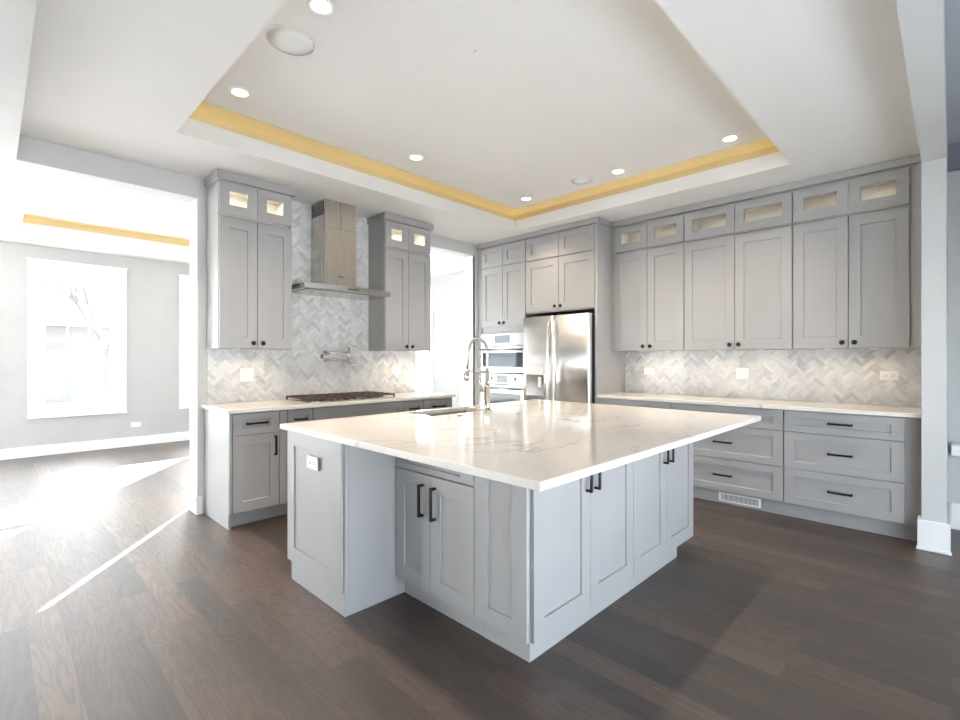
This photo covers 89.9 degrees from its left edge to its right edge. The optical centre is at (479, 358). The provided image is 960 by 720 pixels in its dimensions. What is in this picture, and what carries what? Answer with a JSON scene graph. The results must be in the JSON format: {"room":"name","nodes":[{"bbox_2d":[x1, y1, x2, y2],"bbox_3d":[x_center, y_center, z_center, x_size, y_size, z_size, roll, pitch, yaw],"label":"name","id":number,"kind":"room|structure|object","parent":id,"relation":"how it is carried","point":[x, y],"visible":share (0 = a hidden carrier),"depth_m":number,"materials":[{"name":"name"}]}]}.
{"room":"kitchen","nodes":[
{"label":"kitchen","id":0,"kind":"room"},
{"bbox_2d":[0,241,189,448],"bbox_3d":[-5.395,-0.229,7.017,0.160,3.050,9.260,0,0,44],"label":"wall","id":1,"kind":"structure","parent":0,"point":[152,285],"depth_m":7.04,"materials":[{"name":"white paint"}]},
{"bbox_2d":[26,257,127,418],"bbox_3d":[-5.620,-0.268,6.747,0.175,2.122,1.090,0,0,44],"label":"window","id":2,"kind":"structure","parent":1,"relation":"in","point":[114,279],"depth_m":6.68,"materials":[{"name":"white paint"}]},
{"bbox_2d":[0,431,189,459],"bbox_3d":[-5.387,1.226,6.897,0.018,0.140,9.100,0,0,44],"label":"baseboard","id":3,"kind":"structure","parent":1,"relation":"attached to","point":[52,449],"depth_m":6.77,"materials":[{"name":"white paint"}]},
{"bbox_2d":[131,422,140,426],"bbox_3d":[-5.128,0.977,7.168,0.008,0.072,0.118,0,0,44],"label":"outlet","id":4,"kind":"object","parent":1,"relation":"attached to","point":[133,424],"visible":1,"depth_m":7.17,"materials":[{"name":"white plastic"}]},
{"bbox_2d":[178,274,189,408],"bbox_3d":[-4.381,-0.268,8.011,0.175,2.122,1.160,0,0,44],"label":"window","id":5,"kind":"structure","parent":1,"relation":"in","point":[184,280],"depth_m":7.61,"materials":[{"name":"white glass"}]},
{"bbox_2d":[0,165,463,276],"bbox_3d":[-4.022,-1.611,5.557,4.165,0.206,9.420,0,0,44],"label":"ceiling","id":6,"kind":"structure","parent":0,"point":[22,191],"depth_m":5.59,"materials":[{"name":"white paint"}]},
{"bbox_2d":[81,217,97,220],"bbox_3d":[-4.624,-1.661,5.704,0.156,0.006,0.156,0,0,44],"label":"recessed light","id":7,"kind":"object","parent":6,"relation":"in","point":[86,218],"visible":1,"depth_m":5.69,"materials":[{"name":"white plastic"}]},
{"bbox_2d":[22,214,189,246],"bbox_3d":[-3.036,-1.601,6.236,2.330,0.125,4.310,0,0,44],"label":"trim","id":8,"kind":"structure","parent":6,"relation":"attached to","point":[31,219],"depth_m":6.10,"materials":[{"name":"beige paint"}]},
{"bbox_2d":[0,135,477,513],"bbox_3d":[-2.408,-0.106,4.086,0.198,2.804,9.260,0,0,44],"label":"wall","id":9,"kind":"structure","parent":0,"point":[36,155],"depth_m":3.87,"materials":[{"name":"grey paint"}]},
{"bbox_2d":[190,198,197,496],"bbox_3d":[-2.424,-0.096,4.073,0.194,2.483,0.010,0,0,44],"label":"trim","id":10,"kind":"structure","parent":9,"relation":"attached to","point":[194,204],"depth_m":4.04,"materials":[{"name":"white paint"}]},
{"bbox_2d":[188,492,201,514],"bbox_3d":[-1.617,1.221,4.893,0.234,0.150,2.326,0,0,44],"label":"baseboard","id":11,"kind":"structure","parent":9,"relation":"attached to","point":[194,503],"depth_m":4.01,"materials":[{"name":"white paint"}]},
{"bbox_2d":[207,179,291,349],"bbox_3d":[-1.969,-0.762,4.143,0.348,1.372,0.598,0,0,44],"label":"upper cabinet","id":12,"kind":"object","parent":9,"relation":"attached to","point":[249,232],"visible":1,"depth_m":4.01,"materials":[{"name":"grey paint"}]},
{"bbox_2d":[204,168,295,197],"bbox_3d":[-1.970,-1.472,4.144,0.332,0.067,0.642,0,0,44],"label":"crown molding","id":13,"kind":"structure","parent":9,"relation":"attached to","point":[221,174],"depth_m":3.99,"materials":[{"name":"grey paint"}]},
{"bbox_2d":[207,200,416,403],"bbox_3d":[-1.521,-0.563,4.845,0.006,1.888,2.220,0,0,44],"label":"tile backsplash","id":14,"kind":"structure","parent":9,"relation":"attached to","point":[320,324],"depth_m":4.72,"materials":[{"name":"tile"}]},
{"bbox_2d":[240,368,252,381],"bbox_3d":[-2.071,0.145,4.273,0.009,0.118,0.116,0,0,44],"label":"light switch","id":15,"kind":"object","parent":14,"relation":"attached to","point":[246,375],"visible":1,"depth_m":4.27,"materials":[{"name":"white plastic"}]},
{"bbox_2d":[320,346,355,365],"bbox_3d":[-1.432,-0.033,4.872,0.363,0.202,0.071,0,0,-43],"label":"pot filler","id":16,"kind":"object","parent":14,"relation":"attached to","point":[322,356],"visible":1,"depth_m":4.86,"materials":[{"name":"silver metal"}]},
{"bbox_2d":[393,368,400,373],"bbox_3d":[-0.936,0.138,5.431,0.008,0.072,0.116,0,0,44],"label":"outlet","id":17,"kind":"object","parent":14,"relation":"attached to","point":[395,370],"visible":1,"depth_m":5.43,"materials":[{"name":"white plastic"}]},
{"bbox_2d":[292,198,390,300],"bbox_3d":[-1.355,-1.062,4.643,0.514,0.891,0.900,0,0,44],"label":"range hood","id":18,"kind":"object","parent":9,"relation":"attached to","point":[333,223],"visible":0.98,"depth_m":4.61,"materials":[{"name":"silver metal"}]},
{"bbox_2d":[368,220,430,351],"bbox_3d":[-0.864,-0.762,5.270,0.348,1.372,0.610,0,0,44],"label":"upper cabinet","id":19,"kind":"object","parent":9,"relation":"attached to","point":[399,259],"visible":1,"depth_m":5.13,"materials":[{"name":"grey paint"}]},
{"bbox_2d":[367,212,433,230],"bbox_3d":[-0.865,-1.472,5.271,0.332,0.067,0.654,0,0,44],"label":"crown molding","id":20,"kind":"structure","parent":9,"relation":"attached to","point":[385,215],"depth_m":5.10,"materials":[{"name":"grey paint"}]},
{"bbox_2d":[464,256,474,405],"bbox_3d":[-0.139,-0.105,6.402,0.194,2.503,0.022,0,0,44],"label":"trim","id":21,"kind":"structure","parent":9,"relation":"attached to","point":[468,261],"depth_m":6.39,"materials":[{"name":"white paint"}]},
{"bbox_2d":[431,271,463,406],"bbox_3d":[-0.722,-0.229,8.806,4.005,3.050,0.160,0,0,44],"label":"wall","id":22,"kind":"structure","parent":0,"point":[446,287],"depth_m":8.55,"materials":[{"name":"white paint"}]},
{"bbox_2d":[428,286,433,391],"bbox_3d":[-1.253,-0.268,9.289,1.260,2.122,0.175,0,0,44],"label":"window","id":23,"kind":"structure","parent":22,"relation":"in","point":[430,353],"depth_m":8.82,"materials":[{"name":"white glass"}]},
{"bbox_2d":[459,281,463,404],"bbox_3d":[0.139,-0.268,7.923,1.260,2.122,0.175,0,0,44],"label":"window","id":24,"kind":"structure","parent":22,"relation":"in","point":[461,282],"depth_m":8.25,"materials":[{"name":"white glass"}]},
{"bbox_2d":[20,0,919,244],"bbox_3d":[0.187,-1.643,3.498,4.332,0.271,5.355,0,0,44],"label":"ceiling","id":25,"kind":"structure","parent":0,"point":[557,92],"depth_m":2.96,"materials":[{"name":"white paint"}]},
{"bbox_2d":[0,0,36,158],"bbox_3d":[-1.627,-1.423,1.649,4.332,0.171,0.175,0,0,44],"label":"beam","id":26,"kind":"structure","parent":25,"relation":"attached to","point":[17,17],"depth_m":2.19,"materials":[{"name":"grey paint"}]},
{"bbox_2d":[228,87,250,97],"bbox_3d":[-1.557,-1.726,3.121,0.132,0.006,0.132,0,0,44],"label":"recessed light","id":27,"kind":"object","parent":25,"relation":"in","point":[239,92],"visible":1,"depth_m":3.12,"materials":[{"name":"white plastic"}]},
{"bbox_2d":[265,25,315,56],"bbox_3d":[-1.028,-1.726,2.619,0.260,0.007,0.260,0,0,44],"label":"ceiling speaker","id":28,"kind":"object","parent":25,"relation":"attached to","point":[286,39],"visible":1,"depth_m":2.61,"materials":[{"name":"white plastic"}]},
{"bbox_2d":[307,0,334,15],"bbox_3d":[-0.779,-1.726,2.357,0.132,0.006,0.132,0,0,44],"label":"recessed light","id":29,"kind":"object","parent":25,"relation":"in","point":[319,7],"visible":1,"depth_m":2.36,"materials":[{"name":"white plastic"}]},
{"bbox_2d":[408,154,423,160],"bbox_3d":[-0.549,-1.726,4.131,0.132,0.006,0.132,0,0,44],"label":"recessed light","id":30,"kind":"object","parent":25,"relation":"in","point":[415,157],"visible":1,"depth_m":4.12,"materials":[{"name":"white plastic"}]},
{"bbox_2d":[474,50,481,54],"bbox_3d":[-0.012,-1.726,2.712,0.043,0.005,0.044,0,0,44],"label":"sprinkler cover","id":31,"kind":"object","parent":25,"relation":"attached to","point":[476,52],"visible":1,"depth_m":2.71,"materials":[{"name":"white paint"}]},
{"bbox_2d":[189,101,778,220],"bbox_3d":[0.192,-1.649,3.467,3.016,0.159,3.696,0,0,44],"label":"trim","id":32,"kind":"structure","parent":25,"relation":"attached to","point":[207,113],"depth_m":4.30,"materials":[{"name":"yellow paint"}]},
{"bbox_2d":[520,196,531,200],"bbox_3d":[0.497,-1.726,5.191,0.132,0.006,0.132,0,0,44],"label":"recessed light","id":33,"kind":"object","parent":25,"relation":"in","point":[526,198],"visible":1,"depth_m":5.18,"materials":[{"name":"white plastic"}]},
{"bbox_2d":[571,176,593,184],"bbox_3d":[0.990,-1.726,4.665,0.220,0.007,0.220,0,0,44],"label":"ceiling speaker","id":34,"kind":"object","parent":25,"relation":"attached to","point":[582,180],"visible":1,"depth_m":4.65,"materials":[{"name":"white plastic"}]},
{"bbox_2d":[611,169,624,173],"bbox_3d":[1.273,-1.726,4.440,0.132,0.006,0.132,0,0,44],"label":"recessed light","id":35,"kind":"object","parent":25,"relation":"in","point":[615,171],"visible":1,"depth_m":4.43,"materials":[{"name":"white plastic"}]},
{"bbox_2d":[721,134,739,142],"bbox_3d":[1.961,-1.726,3.773,0.132,0.006,0.132,0,0,44],"label":"recessed light","id":36,"kind":"object","parent":25,"relation":"in","point":[730,138],"visible":1,"depth_m":3.77,"materials":[{"name":"white plastic"}]},
{"bbox_2d":[0,440,959,719],"bbox_3d":[-0.584,1.371,4.356,10.835,0.150,12.600,0,0,44],"label":"floor","id":37,"kind":"structure","parent":0,"point":[119,600],"depth_m":2.30,"materials":[{"name":"brown wood"}]},
{"bbox_2d":[204,409,286,529],"bbox_3d":[-1.933,0.856,3.974,0.637,0.880,0.444,0,0,44],"label":"base cabinet","id":38,"kind":"object","parent":37,"relation":"on","point":[259,445],"depth_m":3.78,"materials":[{"name":"grey paint"}]},
{"bbox_2d":[283,408,311,514],"bbox_3d":[-1.700,0.856,4.211,0.637,0.880,0.220,0,0,44],"label":"base cabinet","id":39,"kind":"object","parent":37,"relation":"on","point":[303,414],"visible":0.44,"depth_m":4.00,"materials":[{"name":"grey paint"}]},
{"bbox_2d":[312,401,403,420],"bbox_3d":[-1.290,0.856,4.629,0.637,0.880,0.952,0,0,44],"label":"base cabinet","id":40,"kind":"object","parent":37,"relation":"on","point":[343,411],"visible":0.06,"depth_m":4.39,"materials":[{"name":"grey paint"}]},
{"bbox_2d":[201,391,455,413],"bbox_3d":[-1.297,0.397,4.625,0.634,0.030,2.310,0,0,44],"label":"countertop","id":41,"kind":"structure","parent":40,"relation":"on","point":[269,405],"depth_m":4.11,"materials":[{"name":"white stone"}]},
{"bbox_2d":[285,391,395,402],"bbox_3d":[-1.317,0.360,4.605,0.490,0.043,0.910,0,0,44],"label":"cooktop","id":42,"kind":"object","parent":41,"relation":"in","point":[346,396],"visible":1,"depth_m":4.45,"materials":[{"name":"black metal"}]},
{"bbox_2d":[288,410,465,616],"bbox_3d":[-0.181,0.855,3.395,0.673,0.883,2.127,0,0,44],"label":"base cabinet","id":43,"kind":"object","parent":37,"relation":"on","point":[342,514],"visible":0.31,"depth_m":2.55,"materials":[{"name":"grey paint"}]},
{"bbox_2d":[307,455,317,470],"bbox_3d":[-0.912,0.565,2.615,0.125,0.072,0.008,0,0,44],"label":"outlet","id":44,"kind":"object","parent":43,"relation":"attached to","point":[312,462],"visible":1,"depth_m":2.61,"materials":[{"name":"white plastic"}]},
{"bbox_2d":[280,399,760,490],"bbox_3d":[0.353,0.397,3.022,1.911,0.030,2.421,0,0,44],"label":"countertop","id":45,"kind":"structure","parent":43,"relation":"on","point":[534,444],"depth_m":2.40,"materials":[{"name":"white stone"}]},
{"bbox_2d":[464,337,490,410],"bbox_3d":[-0.022,0.108,3.591,0.272,0.547,0.060,0,0,44],"label":"faucet","id":46,"kind":"object","parent":45,"relation":"on","point":[486,390],"visible":1,"depth_m":3.52,"materials":[{"name":"silver metal"}]},
{"bbox_2d":[404,399,422,411],"bbox_3d":[-0.872,0.856,5.054,0.637,0.880,0.240,0,0,44],"label":"drawer","id":47,"kind":"object","parent":37,"relation":"on","point":[409,405],"visible":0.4,"depth_m":4.85,"materials":[{"name":"grey paint"}]},
{"bbox_2d":[422,397,451,409],"bbox_3d":[-0.645,0.856,5.287,0.637,0.880,0.410,0,0,44],"label":"drawer","id":48,"kind":"object","parent":37,"relation":"on","point":[434,403],"visible":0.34,"depth_m":5.08,"materials":[{"name":"grey paint"}]},
{"bbox_2d":[396,457,483,635],"bbox_3d":[0.362,0.855,3.032,0.610,0.883,1.804,0,0,44],"label":"base cabinet","id":49,"kind":"object","parent":37,"relation":"on","point":[435,506],"visible":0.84,"depth_m":2.38,"materials":[{"name":"grey paint"}]},
{"bbox_2d":[478,239,541,404],"bbox_3d":[0.465,-0.076,6.297,0.805,2.744,0.648,0,0,44],"label":"tall cabinet","id":50,"kind":"object","parent":37,"relation":"on","point":[504,265],"depth_m":6.08,"materials":[{"name":"grey paint"}]},
{"bbox_2d":[479,373,523,403],"bbox_3d":[0.451,0.609,6.239,0.734,0.850,0.602,0,0,44],"label":"oven","id":51,"kind":"object","parent":50,"relation":"in","point":[505,387],"visible":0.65,"depth_m":6.03,"materials":[{"name":"grey metal"}]},
{"bbox_2d":[480,332,523,372],"bbox_3d":[0.428,-0.072,6.216,0.734,0.496,0.527,0,0,44],"label":"microwave oven","id":52,"kind":"object","parent":50,"relation":"in","point":[506,350],"visible":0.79,"depth_m":6.03,"materials":[{"name":"grey metal"}]},
{"bbox_2d":[475,462,632,662],"bbox_3d":[0.426,0.855,2.426,0.326,0.883,0.961,0,0,44],"label":"base cabinet","id":53,"kind":"object","parent":37,"relation":"on","point":[547,562],"visible":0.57,"depth_m":2.17,"materials":[{"name":"grey paint"}]},
{"bbox_2d":[524,312,594,403],"bbox_3d":[1.028,0.389,5.603,0.904,1.775,0.732,0,0,44],"label":"refrigerator","id":54,"kind":"object","parent":37,"relation":"on","point":[559,350],"visible":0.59,"depth_m":5.31,"materials":[{"name":"grey metal"}]},
{"bbox_2d":[595,223,624,403],"bbox_3d":[1.452,-0.076,5.351,0.036,2.744,0.614,0,0,44],"label":"end panel","id":55,"kind":"object","parent":37,"relation":"on","point":[609,364],"visible":0.4,"depth_m":5.22,"materials":[{"name":"grey paint"}]},
{"bbox_2d":[598,398,671,408],"bbox_3d":[1.737,0.856,5.055,0.784,0.880,0.638,0,0,44],"label":"base cabinet","id":56,"kind":"object","parent":37,"relation":"on","point":[622,402],"visible":0.06,"depth_m":4.83,"materials":[{"name":"grey paint"}]},
{"bbox_2d":[630,442,692,589],"bbox_3d":[1.068,0.855,3.080,0.326,0.883,0.867,0,0,44],"label":"base cabinet","id":57,"kind":"object","parent":37,"relation":"on","point":[663,481],"visible":0.49,"depth_m":2.93,"materials":[{"name":"grey paint"}]},
{"bbox_2d":[671,402,785,514],"bbox_3d":[2.347,0.856,4.457,0.926,0.880,0.638,0,0,44],"label":"base cabinet","id":58,"kind":"object","parent":37,"relation":"on","point":[747,460],"visible":0.59,"depth_m":4.14,"materials":[{"name":"grey paint"}]},
{"bbox_2d":[718,492,760,507],"bbox_3d":[2.274,1.237,4.223,0.341,0.078,0.006,0,0,44],"label":"floor vent","id":59,"kind":"object","parent":58,"relation":"attached to","point":[727,497],"visible":1,"depth_m":4.22,"materials":[{"name":"white plastic"}]},
{"bbox_2d":[784,410,920,540],"bbox_3d":[2.975,0.856,3.841,0.832,0.880,0.638,0,0,44],"label":"base cabinet","id":60,"kind":"object","parent":37,"relation":"on","point":[841,469],"depth_m":3.61,"materials":[{"name":"grey paint"}]},
{"bbox_2d":[597,392,920,417],"bbox_3d":[2.366,0.397,4.441,2.542,0.030,0.634,0,0,44],"label":"countertop","id":61,"kind":"structure","parent":60,"relation":"on","point":[863,409],"depth_m":4.11,"materials":[{"name":"white stone"}]},
{"bbox_2d":[628,170,959,503],"bbox_3d":[2.684,-0.229,4.686,6.232,3.050,0.160,0,0,44],"label":"wall","id":62,"kind":"structure","parent":0,"point":[953,178],"depth_m":3.67,"materials":[{"name":"grey paint"}]},
{"bbox_2d":[526,224,594,315],"bbox_3d":[1.091,-0.994,5.682,0.943,0.908,0.648,0,0,44],"label":"upper cabinet","id":63,"kind":"object","parent":62,"relation":"attached to","point":[560,266],"visible":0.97,"depth_m":5.45,"materials":[{"name":"grey paint"}]},
{"bbox_2d":[612,213,689,351],"bbox_3d":[1.838,-0.762,5.149,0.798,1.372,0.362,0,0,44],"label":"upper cabinet","id":64,"kind":"object","parent":62,"relation":"attached to","point":[649,255],"depth_m":5.03,"materials":[{"name":"grey paint"}]},
{"bbox_2d":[684,190,800,350],"bbox_3d":[2.451,-0.762,4.547,0.920,1.372,0.362,0,0,44],"label":"upper cabinet","id":65,"kind":"object","parent":62,"relation":"attached to","point":[738,256],"visible":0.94,"depth_m":4.42,"materials":[{"name":"grey paint"}]},
{"bbox_2d":[477,154,920,248],"bbox_3d":[1.726,-1.477,5.066,4.329,0.056,0.638,0,0,44],"label":"crown molding","id":66,"kind":"structure","parent":65,"relation":"attached to","point":[912,160],"depth_m":4.45,"materials":[{"name":"grey paint"}]},
{"bbox_2d":[625,348,920,406],"bbox_3d":[2.586,0.149,4.666,2.542,0.464,0.006,0,0,44],"label":"tile backsplash","id":67,"kind":"structure","parent":62,"relation":"attached to","point":[852,376],"depth_m":4.42,"materials":[{"name":"tile"}]},
{"bbox_2d":[644,368,653,374],"bbox_3d":[1.879,0.142,5.349,0.118,0.072,0.008,0,0,44],"label":"outlet","id":68,"kind":"object","parent":67,"relation":"attached to","point":[647,371],"visible":1,"depth_m":5.35,"materials":[{"name":"white plastic"}]},
{"bbox_2d":[736,368,748,379],"bbox_3d":[2.556,0.144,4.684,0.118,0.112,0.009,0,0,44],"label":"light switch","id":69,"kind":"object","parent":67,"relation":"attached to","point":[741,373],"visible":1,"depth_m":4.68,"materials":[{"name":"white plastic"}]},
{"bbox_2d":[880,371,898,379],"bbox_3d":[3.335,0.137,3.921,0.118,0.072,0.008,0,0,44],"label":"outlet","id":70,"kind":"object","parent":67,"relation":"attached to","point":[884,375],"visible":1,"depth_m":3.92,"materials":[{"name":"white plastic"}]},
{"bbox_2d":[793,164,920,349],"bbox_3d":[3.074,-0.762,3.937,0.824,1.372,0.362,0,0,44],"label":"upper cabinet","id":71,"kind":"object","parent":62,"relation":"attached to","point":[851,236],"depth_m":3.82,"materials":[{"name":"grey paint"}]},
{"bbox_2d":[947,142,959,171],"bbox_3d":[4.469,-1.526,2.788,2.525,0.195,0.050,0,0,44],"label":"trim","id":72,"kind":"structure","parent":62,"relation":"attached to","point":[953,150],"depth_m":3.63,"materials":[{"name":"grey paint"}]},
{"bbox_2d":[951,502,959,529],"bbox_3d":[4.219,1.196,3.056,1.757,0.200,0.018,0,0,44],"label":"baseboard","id":73,"kind":"structure","parent":62,"relation":"attached to","point":[955,507],"depth_m":3.65,"materials":[{"name":"white paint"}]},
{"bbox_2d":[951,443,959,456],"bbox_3d":[4.444,0.681,2.749,2.506,0.080,0.140,0,0,44],"label":"ledge","id":74,"kind":"object","parent":62,"relation":"attached to","point":[955,447],"visible":1,"depth_m":3.56,"materials":[{"name":"white paint"}]},
{"bbox_2d":[921,157,946,523],"bbox_3d":[3.297,-0.174,3.486,0.125,2.940,0.695,0,0,44],"label":"wall","id":75,"kind":"structure","parent":0,"point":[934,172],"depth_m":3.24,"materials":[{"name":"grey paint"}]},
{"bbox_2d":[916,502,951,555],"bbox_3d":[3.288,1.196,3.478,0.175,0.200,0.719,0,0,44],"label":"baseboard","id":76,"kind":"structure","parent":75,"relation":"attached to","point":[935,537],"depth_m":3.23,"materials":[{"name":"white paint"}]},
{"bbox_2d":[944,0,959,144],"bbox_3d":[1.284,-1.674,-0.037,1.935,0.100,8.865,0,0,44],"label":"ceiling","id":77,"kind":"structure","parent":0,"point":[952,7],"depth_m":2.69,"materials":[{"name":"grey paint"}]},
{"bbox_3d":[-0.865,-1.566,2.460,4.680,0.116,9.420,0,0,44],"label":"ceiling","id":78,"kind":"structure","parent":0,"visible":0},
{"bbox_2d":[896,0,946,162],"bbox_3d":[1.475,-1.490,1.628,0.125,0.307,4.510,0,0,44],"label":"beam","id":79,"kind":"structure","parent":78,"relation":"attached to","point":[922,22],"depth_m":2.23,"materials":[{"name":"grey paint"}]},
{"label":"outside","id":80,"kind":"structure","parent":0,"visible":0},
{"bbox_2d":[46,368,427,404],"bbox_3d":[-3.569,1.946,3.502,130.000,0.300,120.000,0,0,44],"label":"ground","id":81,"kind":"structure","parent":80,"point":[422,374],"depth_m":34.98,"materials":[{"name":"white"}]},
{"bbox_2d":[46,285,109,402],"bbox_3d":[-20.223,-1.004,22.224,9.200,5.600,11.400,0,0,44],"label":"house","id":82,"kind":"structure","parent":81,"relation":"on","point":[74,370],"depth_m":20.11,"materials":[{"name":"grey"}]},
{"bbox_2d":[55,285,109,401],"bbox_3d":[-11.925,-1.206,14.891,3.998,6.011,2.897,0,0,-7],"label":"bare tree","id":83,"kind":"object","parent":81,"relation":"on","point":[96,330],"visible":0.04,"depth_m":14.94,"materials":[{"name":"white plant"}]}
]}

